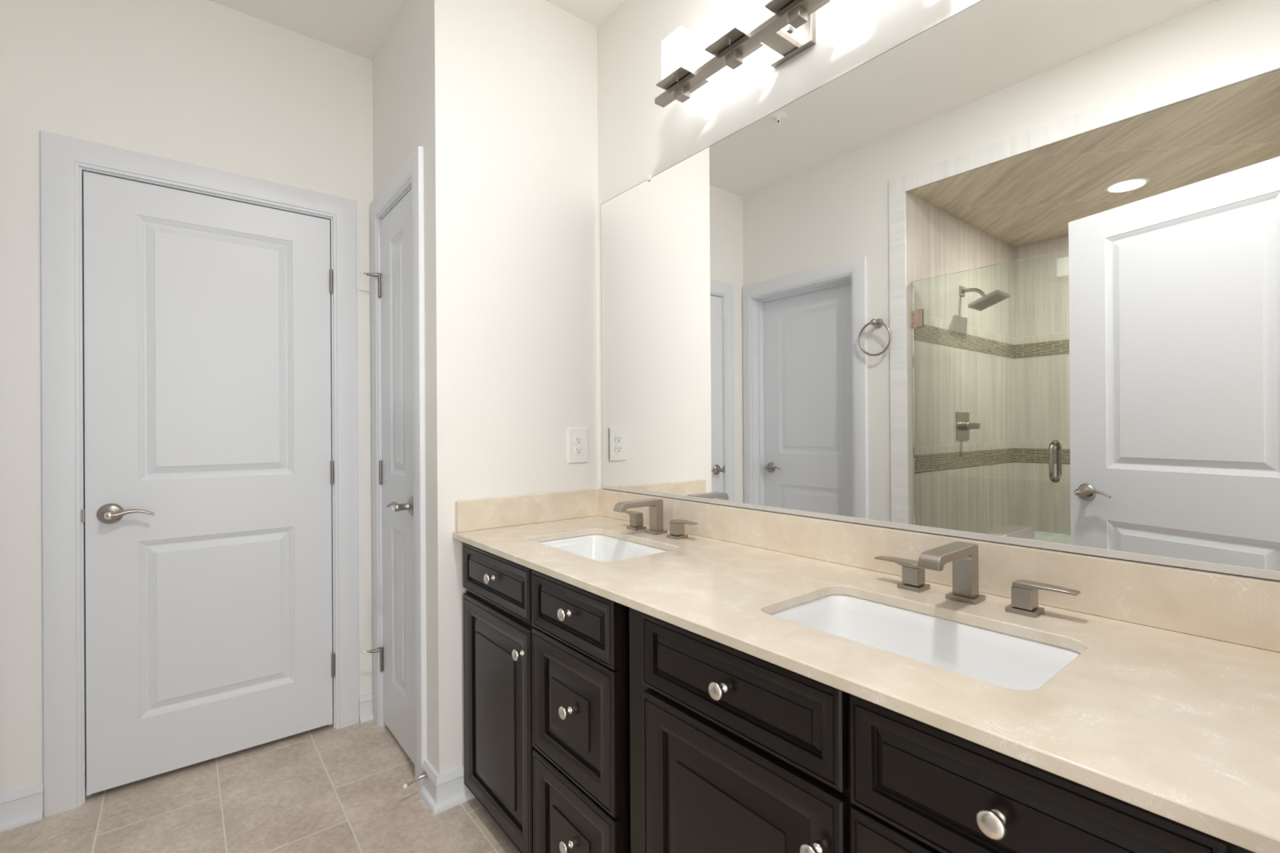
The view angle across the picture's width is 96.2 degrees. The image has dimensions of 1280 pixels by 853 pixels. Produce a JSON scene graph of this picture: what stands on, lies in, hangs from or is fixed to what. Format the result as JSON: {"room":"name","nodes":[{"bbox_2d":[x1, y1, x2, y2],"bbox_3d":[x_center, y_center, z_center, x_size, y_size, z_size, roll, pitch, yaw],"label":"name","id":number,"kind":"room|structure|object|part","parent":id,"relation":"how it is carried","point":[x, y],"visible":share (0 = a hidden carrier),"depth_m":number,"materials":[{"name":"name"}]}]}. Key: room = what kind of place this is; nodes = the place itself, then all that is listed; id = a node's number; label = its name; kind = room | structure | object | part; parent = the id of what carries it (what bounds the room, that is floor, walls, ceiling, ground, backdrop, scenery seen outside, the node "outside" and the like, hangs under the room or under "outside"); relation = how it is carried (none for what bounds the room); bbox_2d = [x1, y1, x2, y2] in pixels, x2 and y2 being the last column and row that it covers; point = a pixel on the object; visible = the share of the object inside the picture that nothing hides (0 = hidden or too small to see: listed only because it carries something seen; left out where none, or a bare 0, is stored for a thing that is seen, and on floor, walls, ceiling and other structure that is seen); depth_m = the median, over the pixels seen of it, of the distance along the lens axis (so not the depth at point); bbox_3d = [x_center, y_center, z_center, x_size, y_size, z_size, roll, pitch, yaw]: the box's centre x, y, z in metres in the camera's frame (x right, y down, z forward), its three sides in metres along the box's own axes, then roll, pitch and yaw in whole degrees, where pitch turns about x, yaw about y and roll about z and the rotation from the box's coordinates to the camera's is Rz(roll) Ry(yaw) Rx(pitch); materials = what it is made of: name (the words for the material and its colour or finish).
{"room":"bathroom","nodes":[
{"label":"bathroom","id":0,"kind":"room"},
{"bbox_2d":[0,0,373,794],"bbox_3d":[-1.379,-0.163,2.278,1.833,2.750,0.120,0,0,-39],"label":"wall","id":1,"kind":"structure","parent":0,"point":[206,83],"depth_m":1.92,"materials":[{"name":"white paint"}]},
{"bbox_2d":[0,782,43,832],"bbox_3d":[-1.902,1.164,1.754,0.111,0.102,0.028,0,0,-39],"label":"baseboard","id":2,"kind":"structure","parent":1,"relation":"attached to","point":[24,806],"depth_m":1.76,"materials":[{"name":"white paint"}]},
{"bbox_2d":[40,129,359,817],"bbox_3d":[-1.550,0.142,2.124,0.908,2.142,0.133,0,0,-39],"label":"door frame","id":3,"kind":"structure","parent":1,"relation":"attached to","point":[64,159],"depth_m":1.84,"materials":[{"name":"white paint"}]},
{"bbox_2d":[80,171,334,795],"bbox_3d":[-1.510,0.180,2.071,0.735,2.022,0.104,0,0,-39],"label":"door","id":4,"kind":"structure","parent":1,"relation":"in","point":[206,513],"depth_m":2.05,"materials":[{"name":"white paint"}]},
{"bbox_3d":[-1.803,0.286,1.858,0.011,0.044,0.007,0,0,-39],"label":"strike plate","id":5,"kind":"part","parent":4,"relation":"part of","materials":[{"name":"silver metal"}]},
{"bbox_3d":[-1.731,0.286,1.876,0.067,0.067,0.061,0,0,-39],"label":"handle","id":6,"kind":"part","parent":4,"relation":"part of","materials":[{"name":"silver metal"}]},
{"bbox_3d":[-1.672,0.284,1.895,0.112,0.025,0.033,0,0,-39],"label":"lever","id":7,"kind":"part","parent":4,"relation":"part of","materials":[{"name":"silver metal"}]},
{"bbox_2d":[359,692,373,723],"bbox_3d":[-1.124,1.160,2.378,0.067,0.102,0.028,0,0,-39],"label":"baseboard","id":8,"kind":"structure","parent":1,"relation":"attached to","point":[366,701],"depth_m":2.37,"materials":[{"name":"white paint"}]},
{"bbox_2d":[0,720,519,852],"bbox_3d":[-0.052,1.251,0.340,4.600,0.100,5.749,0,0,-39],"label":"floor","id":9,"kind":"structure","parent":0,"point":[326,788],"depth_m":1.81,"materials":[{"name":"beige tile"}]},
{"bbox_2d":[462,542,631,852],"bbox_3d":[-0.104,0.780,1.692,0.580,0.846,0.872,0,0,-39],"label":"vanity cabinet","id":10,"kind":"object","parent":9,"relation":"on","point":[547,703],"visible":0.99,"depth_m":1.45,"materials":[{"name":"brown paint"}]},
{"bbox_3d":[-0.438,0.440,1.669,0.028,0.030,0.030,0,0,-39],"label":"knob","id":11,"kind":"part","parent":10,"relation":"part of","materials":[{"name":"silver metal"}]},
{"bbox_3d":[-0.424,0.444,1.685,0.020,0.148,0.453,0,0,-39],"label":"drawer","id":12,"kind":"part","parent":10,"relation":"part of","materials":[{"name":"brown paint"}]},
{"bbox_3d":[-0.422,0.845,1.685,0.020,0.617,0.453,0,0,-39],"label":"cabinet door","id":13,"kind":"part","parent":10,"relation":"part of","materials":[{"name":"brown paint"}]},
{"bbox_3d":[-0.324,0.602,1.523,0.028,0.030,0.030,0,0,-39],"label":"knob","id":14,"kind":"part","parent":10,"relation":"part of","materials":[{"name":"silver metal"}]},
{"bbox_3d":[-0.178,0.438,1.344,0.028,0.030,0.030,0,0,-39],"label":"knob","id":15,"kind":"part","parent":10,"relation":"part of","materials":[{"name":"silver metal"}]},
{"bbox_3d":[-0.174,0.665,1.342,0.028,0.030,0.030,0,0,-39],"label":"knob","id":16,"kind":"part","parent":10,"relation":"part of","materials":[{"name":"silver metal"}]},
{"bbox_3d":[-0.172,0.980,1.341,0.028,0.030,0.030,0,0,-39],"label":"knob","id":17,"kind":"part","parent":10,"relation":"part of","materials":[{"name":"silver metal"}]},
{"bbox_3d":[-0.164,0.442,1.360,0.020,0.148,0.358,0,0,-39],"label":"drawer","id":18,"kind":"part","parent":10,"relation":"part of","materials":[{"name":"brown paint"}]},
{"bbox_3d":[-0.162,0.675,1.360,0.020,0.308,0.358,0,0,-39],"label":"drawer","id":19,"kind":"part","parent":10,"relation":"part of","materials":[{"name":"brown paint"}]},
{"bbox_3d":[-0.160,0.995,1.360,0.020,0.313,0.358,0,0,-39],"label":"drawer","id":20,"kind":"part","parent":10,"relation":"part of","materials":[{"name":"brown paint"}]},
{"bbox_2d":[629,607,1254,852],"bbox_3d":[0.468,0.775,0.978,0.580,0.846,0.957,0,0,-39],"label":"vanity cabinet","id":21,"kind":"object","parent":9,"relation":"on","point":[732,750],"visible":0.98,"depth_m":0.83,"materials":[{"name":"brown paint"}]},
{"bbox_3d":[0.131,0.439,0.960,0.028,0.030,0.030,0,0,-39],"label":"knob","id":22,"kind":"part","parent":21,"relation":"part of","materials":[{"name":"silver metal"}]},
{"bbox_3d":[0.147,0.437,0.973,0.020,0.144,0.440,0,0,-39],"label":"drawer","id":23,"kind":"part","parent":21,"relation":"part of","materials":[{"name":"brown paint"}]},
{"bbox_3d":[0.149,0.835,0.972,0.020,0.626,0.440,0,0,-39],"label":"cabinet door","id":24,"kind":"part","parent":21,"relation":"part of","materials":[{"name":"brown paint"}]},
{"bbox_3d":[0.244,0.605,0.815,0.028,0.030,0.030,0,0,-39],"label":"knob","id":25,"kind":"part","parent":21,"relation":"part of","materials":[{"name":"silver metal"}]},
{"bbox_2d":[452,515,1279,852],"bbox_3d":[0.194,0.343,1.321,0.580,0.020,1.836,0,0,-39],"label":"countertop","id":26,"kind":"structure","parent":21,"relation":"on","point":[1182,728],"depth_m":0.77,"materials":[{"name":"beige stone"}]},
{"bbox_2d":[537,534,667,561],"bbox_3d":[-0.113,0.432,1.671,0.326,0.152,0.476,0,0,-39],"label":"sink","id":27,"kind":"object","parent":26,"relation":"in","point":[602,548],"visible":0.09,"depth_m":1.85,"materials":[{"name":"white ceramic"}]},
{"bbox_2d":[613,497,697,539],"bbox_3d":[0.001,0.281,1.781,0.180,0.108,0.358,0,0,-39],"label":"faucet","id":28,"kind":"object","parent":26,"relation":"on","point":[677,526],"visible":1,"depth_m":1.80,"materials":[{"name":"silver metal"}]},
{"bbox_3d":[-0.032,0.286,1.924,0.031,0.009,0.095,0,0,-39],"label":"lever","id":29,"kind":"part","parent":28,"relation":"part of","materials":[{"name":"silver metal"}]},
{"bbox_3d":[-0.012,0.308,1.898,0.033,0.036,0.033,0,0,-39],"label":"handle","id":30,"kind":"part","parent":28,"relation":"part of","materials":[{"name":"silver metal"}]},
{"bbox_3d":[-0.012,0.331,1.898,0.047,0.009,0.047,0,0,-39],"label":"handle","id":31,"kind":"part","parent":28,"relation":"part of","materials":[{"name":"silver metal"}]},
{"bbox_3d":[-0.004,0.277,1.778,0.169,0.100,0.037,0,0,-39],"label":"spout","id":32,"kind":"part","parent":28,"relation":"part of","materials":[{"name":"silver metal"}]},
{"bbox_3d":[0.051,0.331,1.821,0.052,0.009,0.052,0,0,-39],"label":"spout","id":33,"kind":"part","parent":28,"relation":"part of","materials":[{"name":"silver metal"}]},
{"bbox_3d":[0.113,0.307,1.743,0.033,0.036,0.033,0,0,-39],"label":"handle","id":34,"kind":"part","parent":28,"relation":"part of","materials":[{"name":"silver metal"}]},
{"bbox_3d":[0.113,0.330,1.743,0.047,0.009,0.047,0,0,-39],"label":"handle","id":35,"kind":"part","parent":28,"relation":"part of","materials":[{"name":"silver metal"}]},
{"bbox_3d":[0.133,0.285,1.718,0.031,0.009,0.095,0,0,-39],"label":"lever","id":36,"kind":"part","parent":28,"relation":"part of","materials":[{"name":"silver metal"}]},
{"bbox_2d":[768,594,1080,690],"bbox_3d":[0.451,0.427,0.965,0.326,0.152,0.494,0,0,-39],"label":"sink","id":37,"kind":"object","parent":26,"relation":"in","point":[999,659],"visible":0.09,"depth_m":1.05,"materials":[{"name":"white ceramic"}]},
{"bbox_2d":[874,541,1080,617],"bbox_3d":[0.575,0.277,1.064,0.180,0.108,0.358,0,0,-39],"label":"faucet","id":38,"kind":"object","parent":26,"relation":"on","point":[964,556],"visible":1,"depth_m":1.08,"materials":[{"name":"silver metal"}]},
{"bbox_3d":[0.542,0.281,1.206,0.031,0.009,0.095,0,0,-39],"label":"lever","id":39,"kind":"part","parent":38,"relation":"part of","materials":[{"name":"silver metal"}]},
{"bbox_3d":[0.562,0.304,1.181,0.033,0.036,0.033,0,0,-39],"label":"handle","id":40,"kind":"part","parent":38,"relation":"part of","materials":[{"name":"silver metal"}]},
{"bbox_3d":[0.562,0.327,1.181,0.047,0.009,0.047,0,0,-39],"label":"handle","id":41,"kind":"part","parent":38,"relation":"part of","materials":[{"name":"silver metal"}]},
{"bbox_3d":[0.571,0.273,1.061,0.169,0.100,0.037,0,0,-39],"label":"spout","id":42,"kind":"part","parent":38,"relation":"part of","materials":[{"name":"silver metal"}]},
{"bbox_3d":[0.625,0.326,1.104,0.052,0.009,0.052,0,0,-39],"label":"spout","id":43,"kind":"part","parent":38,"relation":"part of","materials":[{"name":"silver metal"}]},
{"bbox_3d":[0.687,0.303,1.026,0.033,0.036,0.033,0,0,-39],"label":"handle","id":44,"kind":"part","parent":38,"relation":"part of","materials":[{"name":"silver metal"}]},
{"bbox_3d":[0.687,0.326,1.026,0.047,0.009,0.047,0,0,-39],"label":"handle","id":45,"kind":"part","parent":38,"relation":"part of","materials":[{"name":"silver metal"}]},
{"bbox_3d":[0.707,0.280,1.001,0.031,0.009,0.095,0,0,-39],"label":"lever","id":46,"kind":"part","parent":38,"relation":"part of","materials":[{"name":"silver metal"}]},
{"bbox_3d":[0.408,0.672,0.648,0.020,0.304,0.367,0,0,-39],"label":"drawer","id":47,"kind":"part","parent":21,"relation":"part of","materials":[{"name":"brown paint"}]},
{"bbox_3d":[0.391,0.437,0.636,0.028,0.030,0.030,0,0,-39],"label":"knob","id":48,"kind":"part","parent":21,"relation":"part of","materials":[{"name":"silver metal"}]},
{"bbox_3d":[0.407,0.439,0.649,0.020,0.150,0.367,0,0,-39],"label":"drawer","id":49,"kind":"part","parent":21,"relation":"part of","materials":[{"name":"brown paint"}]},
{"bbox_2d":[208,0,624,60],"bbox_3d":[0.682,-1.604,0.659,3.033,0.100,5.299,0,0,-39],"label":"ceiling","id":50,"kind":"structure","parent":0,"point":[357,27],"depth_m":2.15,"materials":[{"name":"white paint"}]},
{"bbox_2d":[372,0,599,774],"bbox_3d":[-0.636,-0.168,2.316,0.626,2.750,0.749,0,0,-39],"label":"wall","id":51,"kind":"structure","parent":0,"point":[500,97],"depth_m":1.98,"materials":[{"name":"white paint"}]},
{"bbox_2d":[360,189,414,764],"bbox_3d":[-0.930,0.176,2.154,0.108,2.022,0.446,0,0,-39],"label":"door","id":52,"kind":"structure","parent":51,"relation":"in","point":[395,278],"depth_m":2.16,"materials":[{"name":"white paint"}]},
{"bbox_3d":[-0.876,0.277,2.033,0.033,0.025,0.112,0,0,-39],"label":"lever","id":53,"kind":"part","parent":52,"relation":"part of","materials":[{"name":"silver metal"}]},
{"bbox_3d":[-0.822,0.278,2.002,0.061,0.067,0.067,0,0,-39],"label":"handle","id":54,"kind":"part","parent":52,"relation":"part of","materials":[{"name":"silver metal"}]},
{"bbox_2d":[370,146,426,787],"bbox_3d":[-0.872,0.137,2.187,0.130,2.142,0.615,0,0,-39],"label":"door frame","id":55,"kind":"structure","parent":51,"relation":"attached to","point":[410,176],"depth_m":1.95,"materials":[{"name":"white paint"}]},
{"bbox_2d":[418,759,475,815],"bbox_3d":[-0.617,1.156,1.898,0.180,0.102,0.144,0,0,-39],"label":"baseboard","id":56,"kind":"structure","parent":51,"relation":"attached to","point":[441,793],"depth_m":1.84,"materials":[{"name":"white paint"}]},
{"bbox_2d":[402,770,426,789],"bbox_3d":[-0.727,1.139,1.857,0.025,0.028,0.079,0,0,43],"label":"door stop","id":57,"kind":"object","parent":56,"relation":"attached to","point":[424,775],"visible":1,"depth_m":1.86,"materials":[{"name":"silver metal"}]},
{"bbox_3d":[-0.726,1.137,1.864,0.069,0.025,0.025,0,0,-39],"label":"stem","id":58,"kind":"part","parent":57,"relation":"part of","materials":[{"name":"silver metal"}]},
{"bbox_2d":[455,488,600,532],"bbox_3d":[-0.371,0.288,2.033,0.570,0.101,0.020,0,0,-39],"label":"backsplash","id":59,"kind":"structure","parent":51,"relation":"attached to","point":[475,514],"depth_m":2.00,"materials":[{"name":"beige stone"}]},
{"bbox_2d":[568,427,587,462],"bbox_3d":[-0.231,0.068,2.154,0.087,0.131,0.008,0,0,-39],"label":"wall outlet","id":60,"kind":"object","parent":51,"relation":"attached to","point":[577,437],"visible":1,"depth_m":2.15,"materials":[{"name":"white plastic"}]},
{"bbox_2d":[574,435,582,444],"bbox_3d":[-0.230,0.048,2.152,0.034,0.029,0.002,0,0,-39],"label":"receptacle","id":61,"kind":"object","parent":60,"relation":"attached to","point":[578,439],"depth_m":2.15,"materials":[{"name":"white plastic"}]},
{"bbox_2d":[574,446,582,454],"bbox_3d":[-0.230,0.087,2.152,0.034,0.029,0.002,0,0,-39],"label":"receptacle","id":62,"kind":"object","parent":60,"relation":"attached to","point":[578,450],"depth_m":2.15,"materials":[{"name":"white plastic"}]},
{"bbox_2d":[596,0,1279,581],"bbox_3d":[0.471,-0.176,1.533,0.120,2.750,2.058,0,0,-39],"label":"wall","id":63,"kind":"structure","parent":0,"point":[638,138],"depth_m":1.79,"materials":[{"name":"white paint"}]},
{"bbox_2d":[654,0,831,107],"bbox_3d":[0.336,-1.040,1.455,0.178,0.172,0.803,0,0,-39],"label":"vanity light","id":64,"kind":"object","parent":63,"relation":"attached to","point":[735,35],"visible":1,"depth_m":1.50,"materials":[{"name":"white glass"}]},
{"bbox_3d":[0.122,-1.062,1.666,0.085,0.125,0.085,0,0,-39],"label":"lamp shade","id":65,"kind":"part","parent":64,"relation":"part of","materials":[{"name":"white glass"}]},
{"bbox_3d":[0.246,-1.063,1.511,0.085,0.125,0.085,0,0,-39],"label":"lamp shade","id":66,"kind":"part","parent":64,"relation":"part of","materials":[{"name":"white glass"}]},
{"bbox_3d":[0.357,-0.987,1.472,0.088,0.016,0.046,0,0,-39],"label":"arm","id":67,"kind":"part","parent":64,"relation":"part of","materials":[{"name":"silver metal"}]},
{"bbox_2d":[598,488,1279,652],"bbox_3d":[0.418,0.282,1.488,0.020,0.101,1.816,0,0,-39],"label":"backsplash","id":68,"kind":"structure","parent":63,"relation":"attached to","point":[1245,611],"depth_m":1.06,"materials":[{"name":"beige stone"}]},
{"bbox_2d":[600,0,1279,580],"bbox_3d":[0.417,-0.318,1.494,0.010,1.094,1.808,0,0,-39],"label":"mirror","id":69,"kind":"object","parent":63,"relation":"attached to","point":[1010,273],"visible":1,"depth_m":1.14,"materials":[{"name":"grey mirror"}]}
]}

